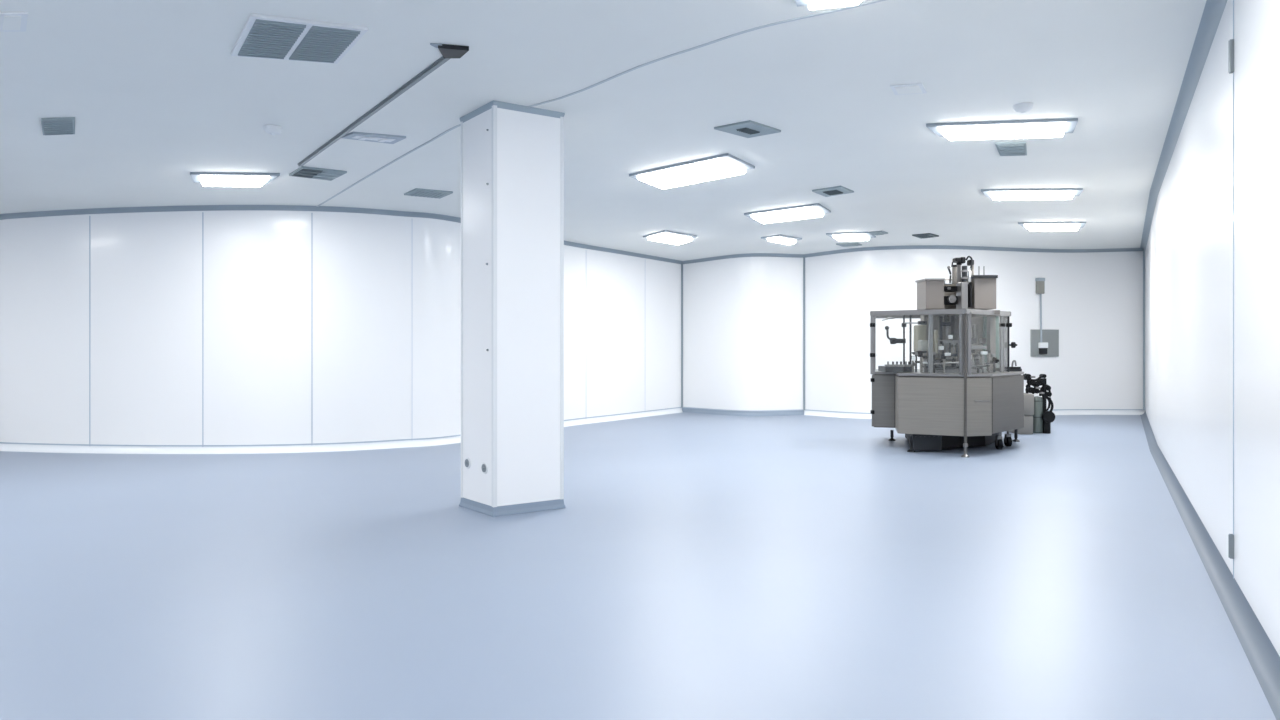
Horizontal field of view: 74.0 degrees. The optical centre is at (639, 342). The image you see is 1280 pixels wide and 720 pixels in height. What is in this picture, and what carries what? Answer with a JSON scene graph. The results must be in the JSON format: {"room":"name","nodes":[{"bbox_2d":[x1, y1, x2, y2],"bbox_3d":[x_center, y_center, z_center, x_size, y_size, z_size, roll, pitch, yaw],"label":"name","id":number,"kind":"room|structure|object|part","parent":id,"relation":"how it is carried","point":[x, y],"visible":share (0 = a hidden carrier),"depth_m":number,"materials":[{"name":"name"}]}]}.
{"room":"clean room","nodes":[
{"label":"clean room","id":0,"kind":"room"},
{"bbox_2d":[0,210,680,444],"bbox_3d":[-8.585,-0.318,8.758,6.070,3.436,25.024,0,0,35],"label":"wall","id":1,"kind":"structure","parent":0,"point":[228,327],"depth_m":10.96,"materials":[{"name":"white paint"}]},
{"bbox_2d":[0,407,681,453],"bbox_3d":[-8.506,1.357,8.732,6.037,0.086,24.784,0,0,36],"label":"baseboard","id":2,"kind":"structure","parent":1,"relation":"attached to","point":[449,440],"depth_m":10.94,"materials":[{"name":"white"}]},
{"bbox_2d":[0,205,681,263],"bbox_3d":[-8.516,-1.799,8.735,6.018,0.471,24.784,0,0,36],"label":"trim","id":3,"kind":"structure","parent":1,"relation":"attached to","point":[185,207],"depth_m":10.96,"materials":[{"name":"grey metal"}]},
{"bbox_2d":[0,0,1206,260],"bbox_3d":[-3.656,-2.012,7.868,15.620,0.787,28.835,0,0,29],"label":"ceiling","id":4,"kind":"structure","parent":0,"point":[156,94],"depth_m":6.98,"materials":[{"name":"paint"}]},
{"bbox_2d":[0,12,27,31],"bbox_3d":[-3.816,-1.949,5.168,0.146,0.026,0.430,0,0,-39],"label":"ceiling hatch","id":5,"kind":"object","parent":4,"relation":"attached to","point":[9,21],"visible":1,"depth_m":5.15,"materials":[{"name":"white metal"}]},
{"bbox_3d":[-3.816,-1.944,5.168,0.086,0.016,0.313,0,0,-39],"label":"lid","id":6,"kind":"part","parent":5,"relation":"part of","materials":[{"name":"paint"}]},
{"bbox_2d":[41,117,74,134],"bbox_3d":[-4.978,-1.849,7.276,0.235,0.054,0.678,0,0,-34],"label":"ceiling vent","id":7,"kind":"object","parent":4,"relation":"in","point":[64,125],"visible":1,"depth_m":7.21,"materials":[{"name":"grey metal"}]},
{"bbox_2d":[190,172,279,186],"bbox_3d":[-4.394,-1.775,9.259,1.009,0.100,0.395,0,0,-8],"label":"ceiling light","id":8,"kind":"object","parent":4,"relation":"attached to","point":[206,178],"visible":1,"depth_m":9.12,"materials":[{"name":"grey plastic"}]},
{"bbox_2d":[200,175,268,186],"bbox_3d":[-4.405,-1.764,9.256,0.798,0.078,0.334,0,0,-8],"label":"diffuser","id":9,"kind":"object","parent":8,"relation":"attached to","point":[206,180],"depth_m":9.14,"materials":[{"name":"white plastic"}]},
{"bbox_2d":[263,125,282,134],"bbox_3d":[-3.217,-1.858,7.452,0.160,0.069,0.160,0,0,0],"label":"smoke detector","id":10,"kind":"object","parent":4,"relation":"attached to","point":[270,129],"visible":1,"depth_m":7.40,"materials":[{"name":"white plastic"}]},
{"bbox_2d":[231,13,367,63],"bbox_3d":[-2.238,-1.959,5.548,0.654,0.062,0.903,0,0,-34],"label":"ceiling vent","id":11,"kind":"object","parent":4,"relation":"in","point":[262,36],"visible":1,"depth_m":5.46,"materials":[{"name":"white metal"}]},
{"bbox_2d":[238,19,305,58],"bbox_3d":[-2.386,-1.950,5.489,0.276,0.043,0.744,0,0,-34],"label":"grille","id":12,"kind":"object","parent":11,"relation":"attached to","point":[259,38],"depth_m":5.46,"materials":[{"name":"grey metal"}]},
{"bbox_2d":[289,26,360,62],"bbox_3d":[-2.083,-1.953,5.589,0.275,0.042,0.721,0,0,-35],"label":"grille","id":13,"kind":"object","parent":11,"relation":"attached to","point":[321,44],"depth_m":5.52,"materials":[{"name":"grey metal"}]},
{"bbox_2d":[289,166,346,180],"bbox_3d":[-3.465,-1.818,9.143,0.456,0.046,0.478,0,0,-39],"label":"ceiling vent","id":14,"kind":"object","parent":4,"relation":"in","point":[305,172],"visible":1,"depth_m":9.08,"materials":[{"name":"grey metal"}]},
{"bbox_2d":[292,169,321,177],"bbox_3d":[-3.557,-1.811,9.082,0.198,0.030,0.414,0,0,-39],"label":"grille","id":15,"kind":"object","parent":14,"relation":"attached to","point":[305,173],"depth_m":9.08,"materials":[{"name":"grey metal"}]},
{"bbox_2d":[312,171,343,180],"bbox_3d":[-3.381,-1.810,9.208,0.198,0.030,0.429,0,0,-40],"label":"grille","id":16,"kind":"object","parent":14,"relation":"attached to","point":[322,175],"depth_m":9.14,"materials":[{"name":"grey metal"}]},
{"bbox_2d":[342,132,405,143],"bbox_3d":[-2.443,-1.883,7.793,0.526,0.039,0.254,0,0,-30],"label":"ceiling vent","id":17,"kind":"object","parent":4,"relation":"in","point":[372,137],"visible":1,"depth_m":7.78,"materials":[{"name":"grey"}]},
{"bbox_2d":[352,136,395,141],"bbox_3d":[-2.450,-1.874,7.811,0.381,0.021,0.100,0,0,-25],"label":"grille","id":18,"kind":"object","parent":17,"relation":"attached to","point":[363,138],"depth_m":7.79,"materials":[{"name":"white metal"}]},
{"bbox_2d":[298,43,468,166],"bbox_3d":[-2.334,-1.905,7.226,0.244,0.171,3.861,0,0,-34],"label":"rail","id":19,"kind":"object","parent":4,"relation":"attached to","point":[448,51],"visible":1,"depth_m":6.46,"materials":[{"name":"silver metal"}]},
{"bbox_3d":[-1.354,-1.982,5.672,0.077,0.013,0.074,0,0,0],"label":"plate","id":20,"kind":"part","parent":19,"relation":"part of","materials":[{"name":"grey metal"}]},
{"bbox_2d":[404,188,452,198],"bbox_3d":[-2.553,-1.800,10.256,0.477,0.043,0.377,0,0,-33],"label":"ceiling vent","id":21,"kind":"object","parent":4,"relation":"in","point":[428,193],"visible":1,"depth_m":10.20,"materials":[{"name":"grey metal"}]},
{"bbox_2d":[410,191,446,197],"bbox_3d":[-2.554,-1.792,10.258,0.371,0.026,0.272,0,0,-33],"label":"grille","id":22,"kind":"object","parent":21,"relation":"attached to","point":[429,194],"depth_m":10.22,"materials":[{"name":"grey metal"}]},
{"bbox_2d":[316,0,885,206],"bbox_3d":[-1.456,-1.914,7.776,0.602,0.321,8.433,0,0,-44],"label":"trim","id":23,"kind":"structure","parent":4,"relation":"attached to","point":[874,1],"depth_m":6.06,"materials":[{"name":"grey metal"}]},
{"bbox_2d":[643,230,696,244],"bbox_3d":[0.506,-1.721,13.985,0.678,0.105,1.104,0,0,42],"label":"ceiling light","id":24,"kind":"object","parent":4,"relation":"attached to","point":[665,236],"visible":1,"depth_m":13.78,"materials":[{"name":"grey plastic"}]},
{"bbox_3d":[0.506,-1.742,13.985,0.678,0.064,1.104,0,0,42],"label":"frame","id":25,"kind":"part","parent":24,"relation":"part of","materials":[{"name":"grey metal"}]},
{"bbox_2d":[647,233,692,244],"bbox_3d":[0.516,-1.709,13.965,0.458,0.082,0.998,0,0,39],"label":"diffuser","id":26,"kind":"object","parent":24,"relation":"attached to","point":[671,238],"depth_m":13.79,"materials":[{"name":"white plastic"}]},
{"bbox_2d":[629,153,754,188],"bbox_3d":[0.549,-1.871,9.377,1.441,0.129,0.673,0,0,39],"label":"ceiling light","id":27,"kind":"object","parent":4,"relation":"attached to","point":[723,165],"visible":1,"depth_m":9.21,"materials":[{"name":"grey plastic"}]},
{"bbox_2d":[714,120,780,137],"bbox_3d":[0.988,-1.953,7.792,0.352,0.042,0.543,0,0,44],"label":"ceiling vent","id":28,"kind":"object","parent":4,"relation":"in","point":[748,129],"visible":1,"depth_m":7.74,"materials":[{"name":"grey metal"}]},
{"bbox_2d":[736,128,759,134],"bbox_3d":[0.993,-1.942,7.789,0.235,0.021,0.095,0,0,-44],"label":"grille","id":29,"kind":"object","parent":28,"relation":"attached to","point":[739,131],"depth_m":7.79,"materials":[{"name":"grey metal"}]},
{"bbox_2d":[761,235,801,244],"bbox_3d":[2.445,-1.744,14.426,0.446,0.091,0.790,0,0,39],"label":"ceiling light","id":30,"kind":"object","parent":4,"relation":"attached to","point":[783,239],"visible":1,"depth_m":14.26,"materials":[{"name":"grey plastic"}]},
{"bbox_3d":[2.445,-1.764,14.426,0.446,0.050,0.790,0,0,39],"label":"frame","id":31,"kind":"part","parent":30,"relation":"part of","materials":[{"name":"grey"}]},
{"bbox_2d":[767,237,795,244],"bbox_3d":[2.422,-1.733,14.410,0.199,0.068,0.684,0,0,40],"label":"diffuser","id":32,"kind":"object","parent":30,"relation":"attached to","point":[783,240],"depth_m":14.29,"materials":[{"name":"white plastic"}]},
{"bbox_2d":[744,203,830,223],"bbox_3d":[2.068,-1.816,12.005,1.211,0.122,0.668,0,0,32],"label":"ceiling light","id":33,"kind":"object","parent":4,"relation":"attached to","point":[810,210],"visible":1,"depth_m":11.85,"materials":[{"name":"grey plastic"}]},
{"bbox_2d":[795,0,861,9],"bbox_3d":[1.169,-2.027,4.913,0.600,0.094,0.328,0,0,9],"label":"ceiling light","id":34,"kind":"object","parent":4,"relation":"attached to","point":[813,4],"visible":1,"depth_m":4.98,"materials":[{"name":"grey plastic"}]},
{"bbox_3d":[1.169,-2.049,4.913,0.600,0.050,0.329,0,0,9],"label":"frame","id":35,"kind":"part","parent":34,"relation":"part of","materials":[{"name":"grey"}]},
{"bbox_2d":[812,186,853,196],"bbox_3d":[2.414,-1.889,10.617,0.385,0.046,0.443,0,0,36],"label":"ceiling vent","id":36,"kind":"object","parent":4,"relation":"in","point":[837,190],"visible":1,"depth_m":10.55,"materials":[{"name":"grey metal"}]},
{"bbox_2d":[823,190,842,194],"bbox_3d":[2.413,-1.879,10.614,0.183,0.026,0.239,0,0,36],"label":"grille","id":37,"kind":"object","parent":36,"relation":"attached to","point":[825,192],"depth_m":10.58,"materials":[{"name":"grey metal"}]},
{"bbox_2d":[836,243,861,246],"bbox_3d":[3.757,-1.764,15.274,0.460,0.044,0.296,0,0,13],"label":"ceiling vent","id":38,"kind":"object","parent":4,"relation":"in","point":[839,244],"visible":1,"depth_m":15.19,"materials":[{"name":"grey metal"}]},
{"bbox_2d":[840,244,858,246],"bbox_3d":[3.761,-1.755,15.275,0.336,0.026,0.201,0,0,12],"label":"grille","id":39,"kind":"object","parent":38,"relation":"attached to","point":[843,245],"depth_m":15.23,"materials":[{"name":"grey"}]},
{"bbox_2d":[826,232,875,240],"bbox_3d":[3.526,-1.773,14.181,0.890,0.097,0.527,0,0,6],"label":"ceiling light","id":40,"kind":"object","parent":4,"relation":"attached to","point":[844,236],"visible":1,"depth_m":13.99,"materials":[{"name":"grey plastic"}]},
{"bbox_2d":[833,234,868,240],"bbox_3d":[3.524,-1.762,14.181,0.460,0.075,0.672,0,0,26],"label":"diffuser","id":41,"kind":"object","parent":40,"relation":"attached to","point":[841,237],"depth_m":14.03,"materials":[{"name":"white plastic"}]},
{"bbox_2d":[869,231,887,235],"bbox_3d":[3.925,-1.808,14.015,0.253,0.042,0.340,0,0,34],"label":"ceiling vent","id":42,"kind":"object","parent":4,"relation":"in","point":[874,233],"visible":1,"depth_m":13.94,"materials":[{"name":"grey metal"}]},
{"bbox_2d":[890,83,926,94],"bbox_3d":[2.136,-2.016,6.757,0.324,0.022,0.236,0,0,8],"label":"ceiling hatch","id":43,"kind":"object","parent":4,"relation":"attached to","point":[918,88],"visible":1,"depth_m":6.73,"materials":[{"name":"white metal"}]},
{"bbox_3d":[2.136,-2.011,6.757,0.241,0.013,0.176,0,0,8],"label":"lid","id":44,"kind":"part","parent":43,"relation":"part of","materials":[{"name":"paint"}]},
{"bbox_2d":[912,233,938,238],"bbox_3d":[4.837,-1.813,14.395,0.308,0.043,0.447,0,0,37],"label":"ceiling vent","id":45,"kind":"object","parent":4,"relation":"in","point":[926,235],"visible":1,"depth_m":14.33,"materials":[{"name":"grey metal"}]},
{"bbox_2d":[917,235,932,237],"bbox_3d":[4.838,-1.804,14.403,0.178,0.026,0.324,0,0,38],"label":"grille","id":46,"kind":"object","parent":45,"relation":"attached to","point":[918,236],"depth_m":14.35,"materials":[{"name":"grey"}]},
{"bbox_2d":[926,118,1077,140],"bbox_3d":[3.355,-1.975,7.888,1.487,0.107,0.399,0,0,2],"label":"ceiling light","id":47,"kind":"object","parent":4,"relation":"attached to","point":[1042,128],"visible":1,"depth_m":7.75,"materials":[{"name":"grey plastic"}]},
{"bbox_2d":[938,122,1065,140],"bbox_3d":[3.362,-1.964,7.890,1.268,0.085,0.343,0,0,2],"label":"diffuser","id":48,"kind":"object","parent":47,"relation":"attached to","point":[959,130],"depth_m":7.76,"materials":[{"name":"white plastic"}]},
{"bbox_2d":[995,142,1026,155],"bbox_3d":[3.804,-1.978,8.679,0.272,0.046,0.684,0,0,28],"label":"ceiling vent","id":49,"kind":"object","parent":4,"relation":"in","point":[1004,148],"visible":1,"depth_m":8.61,"materials":[{"name":"grey metal"}]},
{"bbox_2d":[1013,102,1032,113],"bbox_3d":[3.265,-1.994,7.247,0.160,0.069,0.160,0,0,0],"label":"smoke detector","id":50,"kind":"object","parent":4,"relation":"attached to","point":[1022,108],"visible":1,"depth_m":7.20,"materials":[{"name":"white plastic"}]},
{"bbox_2d":[981,188,1082,199],"bbox_3d":[5.022,-1.909,10.919,1.482,0.104,0.376,0,0,-3],"label":"ceiling light","id":51,"kind":"object","parent":4,"relation":"attached to","point":[1042,193],"visible":1,"depth_m":10.77,"materials":[{"name":"grey plastic"}]},
{"bbox_2d":[989,191,1074,199],"bbox_3d":[5.027,-1.899,10.919,1.260,0.082,0.325,0,0,-3],"label":"diffuser","id":52,"kind":"object","parent":51,"relation":"attached to","point":[996,195],"depth_m":10.78,"materials":[{"name":"white plastic"}]},
{"bbox_2d":[1018,222,1085,230],"bbox_3d":[6.536,-1.855,13.513,1.283,0.100,0.517,0,0,0],"label":"ceiling light","id":53,"kind":"object","parent":4,"relation":"attached to","point":[1032,226],"visible":1,"depth_m":13.34,"materials":[{"name":"grey plastic"}]},
{"bbox_2d":[1025,224,1079,230],"bbox_3d":[6.547,-1.845,13.518,1.073,0.079,0.463,0,0,0],"label":"diffuser","id":54,"kind":"object","parent":53,"relation":"attached to","point":[1032,227],"depth_m":13.37,"materials":[{"name":"white plastic"}]},
{"bbox_2d":[0,412,1275,719],"bbox_3d":[-3.656,1.450,7.868,15.620,0.100,28.835,0,0,29],"label":"floor","id":55,"kind":"structure","parent":0,"point":[693,566],"depth_m":4.97,"materials":[{"name":"plastic"}]},
{"bbox_2d":[459,100,564,516],"bbox_3d":[-1.093,-0.277,7.256,0.714,3.354,0.591,0,0,-34],"label":"column","id":56,"kind":"structure","parent":55,"relation":"on","point":[512,155],"depth_m":7.04,"materials":[{"name":"white painted metal panel"},{"name":"grey metal trim"}]},
{"bbox_2d":[465,457,470,468],"bbox_3d":[-1.460,1.017,7.200,0.010,0.100,0.100,0,0,-39],"label":"socket","id":57,"kind":"object","parent":56,"relation":"attached to","point":[467,459],"depth_m":7.18,"materials":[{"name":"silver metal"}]},
{"bbox_2d":[481,462,487,473],"bbox_3d":[-1.274,1.025,6.969,0.010,0.100,0.100,0,0,-39],"label":"socket","id":58,"kind":"object","parent":56,"relation":"attached to","point":[484,465],"depth_m":6.95,"materials":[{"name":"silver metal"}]},
{"bbox_3d":[-1.093,1.361,7.256,0.714,0.078,0.591,0,0,-34],"label":"skirting","id":59,"kind":"part","parent":56,"relation":"part of","materials":[{"name":"blue plastic"}]},
{"bbox_3d":[-1.093,-1.917,7.256,0.705,0.073,0.583,0,0,-34],"label":"trim","id":60,"kind":"part","parent":56,"relation":"part of","materials":[{"name":"blue"}]},
{"bbox_2d":[870,256,1023,457],"bbox_3d":[4.308,0.124,11.545,2.530,2.552,2.309,0,0,0],"label":"machine","id":61,"kind":"object","parent":55,"relation":"on","point":[964,392],"visible":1,"depth_m":11.12,"materials":[{"name":"metal"}]},
{"bbox_3d":[3.077,0.013,11.250,0.048,0.805,0.048,0,0,0],"label":"post","id":62,"kind":"part","parent":61,"relation":"part of","materials":[{"name":"silver metal"}]},
{"bbox_3d":[3.393,0.013,12.350,0.048,0.805,0.048,0,0,0],"label":"post","id":63,"kind":"part","parent":61,"relation":"part of","materials":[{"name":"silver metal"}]},
{"bbox_3d":[3.282,0.782,11.471,0.293,0.695,0.018,0,0,15],"label":"panel","id":64,"kind":"part","parent":61,"relation":"part of","materials":[{"name":"metal"}]},
{"bbox_3d":[3.288,-0.129,11.250,0.096,0.200,0.060,0,0,0],"label":"handle","id":65,"kind":"part","parent":61,"relation":"part of","materials":[{"name":"grey metal"}]},
{"bbox_3d":[3.367,0.795,11.132,0.018,0.720,0.575,0,0,14],"label":"edge panel","id":66,"kind":"part","parent":61,"relation":"part of","materials":[{"name":"metal"}]},
{"bbox_3d":[4.366,-0.390,12.375,2.003,0.064,0.056,0,0,-1],"label":"rail","id":67,"kind":"part","parent":61,"relation":"part of","materials":[{"name":"silver metal"}]},
{"bbox_3d":[3.434,0.301,11.295,0.365,0.030,0.030,0,0,0],"label":"guide rail","id":68,"kind":"part","parent":61,"relation":"part of","materials":[{"name":"silver metal"}]},
{"bbox_3d":[3.510,0.013,11.300,0.024,0.805,0.024,0,0,0],"label":"support rod","id":69,"kind":"part","parent":61,"relation":"part of","materials":[{"name":"grey metal"}]},
{"bbox_3d":[3.628,0.013,11.400,0.026,0.805,0.026,0,0,0],"label":"support rod","id":70,"kind":"part","parent":61,"relation":"part of","materials":[{"name":"grey metal"}]},
{"bbox_3d":[3.491,1.274,10.950,0.044,0.152,0.044,0,0,0],"label":"leg","id":71,"kind":"part","parent":61,"relation":"part of","materials":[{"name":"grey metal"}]},
{"bbox_3d":[3.534,-0.390,10.845,0.983,0.064,0.878,0,0,0],"label":"rail","id":72,"kind":"part","parent":61,"relation":"part of","materials":[{"name":"silver metal"}]},
{"bbox_2d":[918,340,927,350],"bbox_3d":[3.722,0.033,11.175,0.104,0.144,0.150,0,0,0],"label":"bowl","id":73,"kind":"object","parent":61,"relation":"on","point":[922,344],"depth_m":11.11,"materials":[{"name":"grey metal"}]},
{"bbox_2d":[911,434,941,450],"bbox_3d":[3.680,1.270,10.925,0.371,0.220,0.110,0,0,0],"label":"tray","id":74,"kind":"object","parent":61,"relation":"on","point":[919,442],"depth_m":10.88,"materials":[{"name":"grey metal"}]},
{"bbox_3d":[3.914,-0.844,11.480,0.260,0.025,0.420,0,0,0],"label":"box lid","id":75,"kind":"part","parent":61,"relation":"part of","materials":[{"name":"silver metal"}]},
{"bbox_3d":[3.725,0.013,10.900,0.048,0.805,0.048,0,0,0],"label":"post","id":76,"kind":"part","parent":61,"relation":"part of","materials":[{"name":"silver metal"}]},
{"bbox_3d":[3.662,0.795,10.685,0.807,0.720,0.018,0,0,25],"label":"panel","id":77,"kind":"part","parent":61,"relation":"part of","materials":[{"name":"metal"}]},
{"bbox_3d":[4.109,-0.110,11.825,0.151,0.633,0.250,0,0,0],"label":"panel","id":78,"kind":"part","parent":61,"relation":"part of","materials":[{"name":"glass"}]},
{"bbox_3d":[3.937,0.324,10.900,0.284,0.043,0.024,0,0,0],"label":"guide rail","id":79,"kind":"part","parent":61,"relation":"part of","materials":[{"name":"grey metal"}]},
{"bbox_3d":[3.930,0.260,10.900,0.322,0.043,0.024,0,0,0],"label":"guide rail","id":80,"kind":"part","parent":61,"relation":"part of","materials":[{"name":"silver metal"}]},
{"bbox_3d":[4.368,-0.154,12.000,0.224,0.560,0.200,0,0,0],"label":"panel","id":81,"kind":"part","parent":61,"relation":"part of","materials":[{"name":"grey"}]},
{"bbox_3d":[4.524,-0.014,12.165,0.786,0.829,0.030,0,0,0],"label":"panel","id":82,"kind":"part","parent":61,"relation":"part of","materials":[{"name":"glass"}]},
{"bbox_3d":[3.971,0.003,10.500,0.044,0.785,0.044,0,0,0],"label":"post","id":83,"kind":"part","parent":61,"relation":"part of","materials":[{"name":"silver metal"}]},
{"bbox_3d":[4.295,-0.907,11.250,0.069,0.225,0.069,0,0,0],"label":"motor","id":84,"kind":"part","parent":61,"relation":"part of","materials":[{"name":"grey metal"}]},
{"bbox_3d":[4.064,0.003,10.500,0.044,0.785,0.044,0,0,0],"label":"post","id":85,"kind":"part","parent":61,"relation":"part of","materials":[{"name":"silver metal"}]},
{"bbox_3d":[4.360,-0.639,11.260,0.029,0.329,0.120,0,0,0],"label":"cable chain","id":86,"kind":"part","parent":61,"relation":"part of","materials":[{"name":"black plastic"}]},
{"bbox_3d":[4.725,-0.126,11.950,0.182,0.448,0.100,0,0,0],"label":"panel","id":87,"kind":"part","parent":61,"relation":"part of","materials":[{"name":"glass"}]},
{"bbox_3d":[4.347,0.298,10.900,0.233,0.043,0.024,0,0,0],"label":"guide rail","id":88,"kind":"part","parent":61,"relation":"part of","materials":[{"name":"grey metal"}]},
{"bbox_3d":[4.209,0.795,10.561,0.370,0.720,0.018,0,0,-15],"label":"panel","id":89,"kind":"part","parent":61,"relation":"part of","materials":[{"name":"metal"}]},
{"bbox_3d":[4.540,-0.874,11.570,0.328,0.039,0.800,0,0,0],"label":"box lid","id":90,"kind":"part","parent":61,"relation":"part of","materials":[{"name":"grey metal"}]},
{"bbox_3d":[4.467,-0.390,10.920,0.056,0.064,1.407,0,0,45],"label":"rail","id":91,"kind":"part","parent":61,"relation":"part of","materials":[{"name":"silver metal"}]},
{"bbox_3d":[4.880,-0.069,11.825,0.208,0.666,0.050,0,0,0],"label":"panel","id":92,"kind":"part","parent":61,"relation":"part of","materials":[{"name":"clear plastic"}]},
{"bbox_3d":[5.052,-0.014,12.215,0.230,0.832,0.030,0,0,0],"label":"panel","id":93,"kind":"part","parent":61,"relation":"part of","materials":[{"name":"grey"}]},
{"bbox_3d":[4.812,0.013,11.300,0.048,0.805,0.048,0,0,0],"label":"post","id":94,"kind":"part","parent":61,"relation":"part of","materials":[{"name":"silver metal"}]},
{"bbox_3d":[5.339,0.013,12.400,0.048,0.805,0.048,0,0,0],"label":"post","id":95,"kind":"part","parent":61,"relation":"part of","materials":[{"name":"silver metal"}]},
{"bbox_3d":[4.754,0.782,10.983,0.018,0.695,1.036,0,0,44],"label":"panel","id":96,"kind":"part","parent":61,"relation":"part of","materials":[{"name":"metal"}]},
{"bbox_3d":[4.942,0.022,11.400,0.024,0.825,0.024,0,0,0],"label":"post","id":97,"kind":"part","parent":61,"relation":"part of","materials":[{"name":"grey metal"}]},
{"bbox_3d":[5.075,0.337,11.595,0.232,0.024,0.030,0,0,0],"label":"guide rail","id":98,"kind":"part","parent":61,"relation":"part of","materials":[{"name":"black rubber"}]},
{"bbox_3d":[5.003,0.027,11.400,0.107,0.080,0.080,0,0,0],"label":"clamp knob","id":99,"kind":"part","parent":61,"relation":"part of","materials":[{"name":"black plastic"}]},
{"bbox_3d":[5.353,1.223,12.100,0.044,0.254,0.044,0,0,0],"label":"leg","id":100,"kind":"part","parent":61,"relation":"part of","materials":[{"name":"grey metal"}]},
{"bbox_2d":[1009,373,1054,433],"bbox_3d":[6.094,0.936,13.250,0.656,0.928,0.500,0,0,0],"label":"pump","id":101,"kind":"object","parent":55,"relation":"on","point":[1037,419],"visible":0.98,"depth_m":13.15,"materials":[{"name":"grey metal"}]},
{"bbox_3d":[6.181,1.116,13.250,0.190,0.568,0.190,0,0,0],"label":"tank","id":102,"kind":"part","parent":101,"relation":"part of","materials":[{"name":"grey"}]},
{"bbox_3d":[6.279,0.974,13.200,0.050,0.852,0.050,0,0,0],"label":"stand post","id":103,"kind":"part","parent":101,"relation":"part of","materials":[{"name":"black metal"}]},
{"bbox_3d":[6.312,1.225,13.200,0.180,0.350,0.200,0,0,0],"label":"motor","id":104,"kind":"part","parent":101,"relation":"part of","materials":[{"name":"black metal"}]},
{"bbox_2d":[683,257,802,410],"bbox_3d":[1.936,-0.163,16.722,2.509,3.125,0.708,0,0,16],"label":"wall","id":105,"kind":"structure","parent":0,"point":[743,316],"depth_m":16.50,"materials":[{"name":"white paint"}]},
{"bbox_2d":[681,264,682,407],"bbox_3d":[0.855,-0.147,17.253,0.040,2.922,0.032,0,0,0],"label":"trim","id":106,"kind":"structure","parent":105,"relation":"attached to","point":[681,264],"depth_m":17.25,"materials":[{"name":"grey metal"}]},
{"bbox_2d":[682,407,803,415],"bbox_3d":[1.939,1.357,16.611,2.455,0.086,0.674,0,0,16],"label":"baseboard","id":107,"kind":"structure","parent":105,"relation":"attached to","point":[685,410],"depth_m":16.48,"materials":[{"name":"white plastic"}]},
{"bbox_2d":[682,253,803,263],"bbox_3d":[1.942,-1.662,16.624,2.454,0.131,0.647,0,0,16],"label":"trim","id":108,"kind":"structure","parent":105,"relation":"attached to","point":[746,254],"depth_m":16.48,"materials":[{"name":"grey metal"}]},
{"bbox_2d":[803,257,804,409],"bbox_3d":[3.203,-0.181,16.577,0.030,2.990,0.030,0,0,-35],"label":"trim","id":109,"kind":"structure","parent":105,"relation":"attached to","point":[803,257],"depth_m":16.58,"materials":[{"name":"grey metal"}]},
{"bbox_2d":[805,249,1142,412],"bbox_3d":[6.628,-0.229,16.213,6.843,3.257,1.095,0,0,0],"label":"wall","id":110,"kind":"structure","parent":0,"point":[1094,300],"depth_m":16.41,"materials":[{"name":"white paint"}]},
{"bbox_2d":[805,409,1142,413],"bbox_3d":[6.544,1.305,16.161,6.678,0.018,1.003,0,0,0],"label":"trim","id":111,"kind":"structure","parent":110,"relation":"attached to","point":[805,409],"depth_m":16.61,"materials":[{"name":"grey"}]},
{"bbox_2d":[804,245,1143,257],"bbox_3d":[6.537,-1.761,16.134,6.692,0.192,1.057,0,0,0],"label":"trim","id":112,"kind":"structure","parent":110,"relation":"attached to","point":[905,246],"depth_m":16.13,"materials":[{"name":"grey metal"}]},
{"bbox_2d":[804,410,1144,418],"bbox_3d":[6.533,1.357,16.121,6.699,0.086,1.083,0,0,0],"label":"baseboard","id":113,"kind":"structure","parent":110,"relation":"attached to","point":[1056,412],"depth_m":16.58,"materials":[{"name":"white plastic"}]},
{"bbox_2d":[1030,278,1058,356],"bbox_3d":[7.854,-0.497,16.459,0.636,1.521,0.095,0,0,-15],"label":"box","id":114,"kind":"object","parent":110,"relation":"attached to","point":[1043,343],"visible":1,"depth_m":16.43,"materials":[{"name":"grey metal"}]},
{"bbox_2d":[1038,342,1047,353],"bbox_3d":[7.793,0.102,16.430,0.192,0.223,0.102,0,0,0],"label":"socket","id":115,"kind":"object","parent":114,"relation":"attached to","point":[1042,346],"depth_m":16.41,"materials":[{"name":"white plastic"}]},
{"bbox_3d":[7.847,0.001,16.483,0.636,0.524,0.035,0,0,-15],"label":"plate","id":116,"kind":"part","parent":114,"relation":"part of","materials":[{"name":"grey metal"}]},
{"bbox_2d":[1143,250,1144,409],"bbox_3d":[9.857,-0.247,16.608,0.044,3.122,0.037,0,0,0],"label":"trim","id":117,"kind":"structure","parent":110,"relation":"attached to","point":[1144,250],"depth_m":16.61,"materials":[{"name":"grey metal"}]},
{"bbox_2d":[1145,0,1279,655],"bbox_3d":[4.530,-0.442,6.841,0.192,3.684,22.641,0,0,29],"label":"wall","id":118,"kind":"structure","parent":0,"point":[1212,253],"depth_m":4.93,"materials":[{"name":"white paint"}]},
{"bbox_2d":[1140,0,1226,250],"bbox_3d":[4.423,-2.025,6.838,0.178,0.509,22.419,0,0,29],"label":"trim","id":119,"kind":"structure","parent":118,"relation":"attached to","point":[1213,9],"depth_m":6.92,"materials":[{"name":"grey metal"}]},
{"bbox_2d":[1140,411,1279,719],"bbox_3d":[4.423,1.357,6.838,0.178,0.086,22.419,0,0,29],"label":"baseboard","id":120,"kind":"structure","parent":118,"relation":"attached to","point":[1264,659],"depth_m":4.65,"materials":[{"name":"blue plastic"}]}
]}

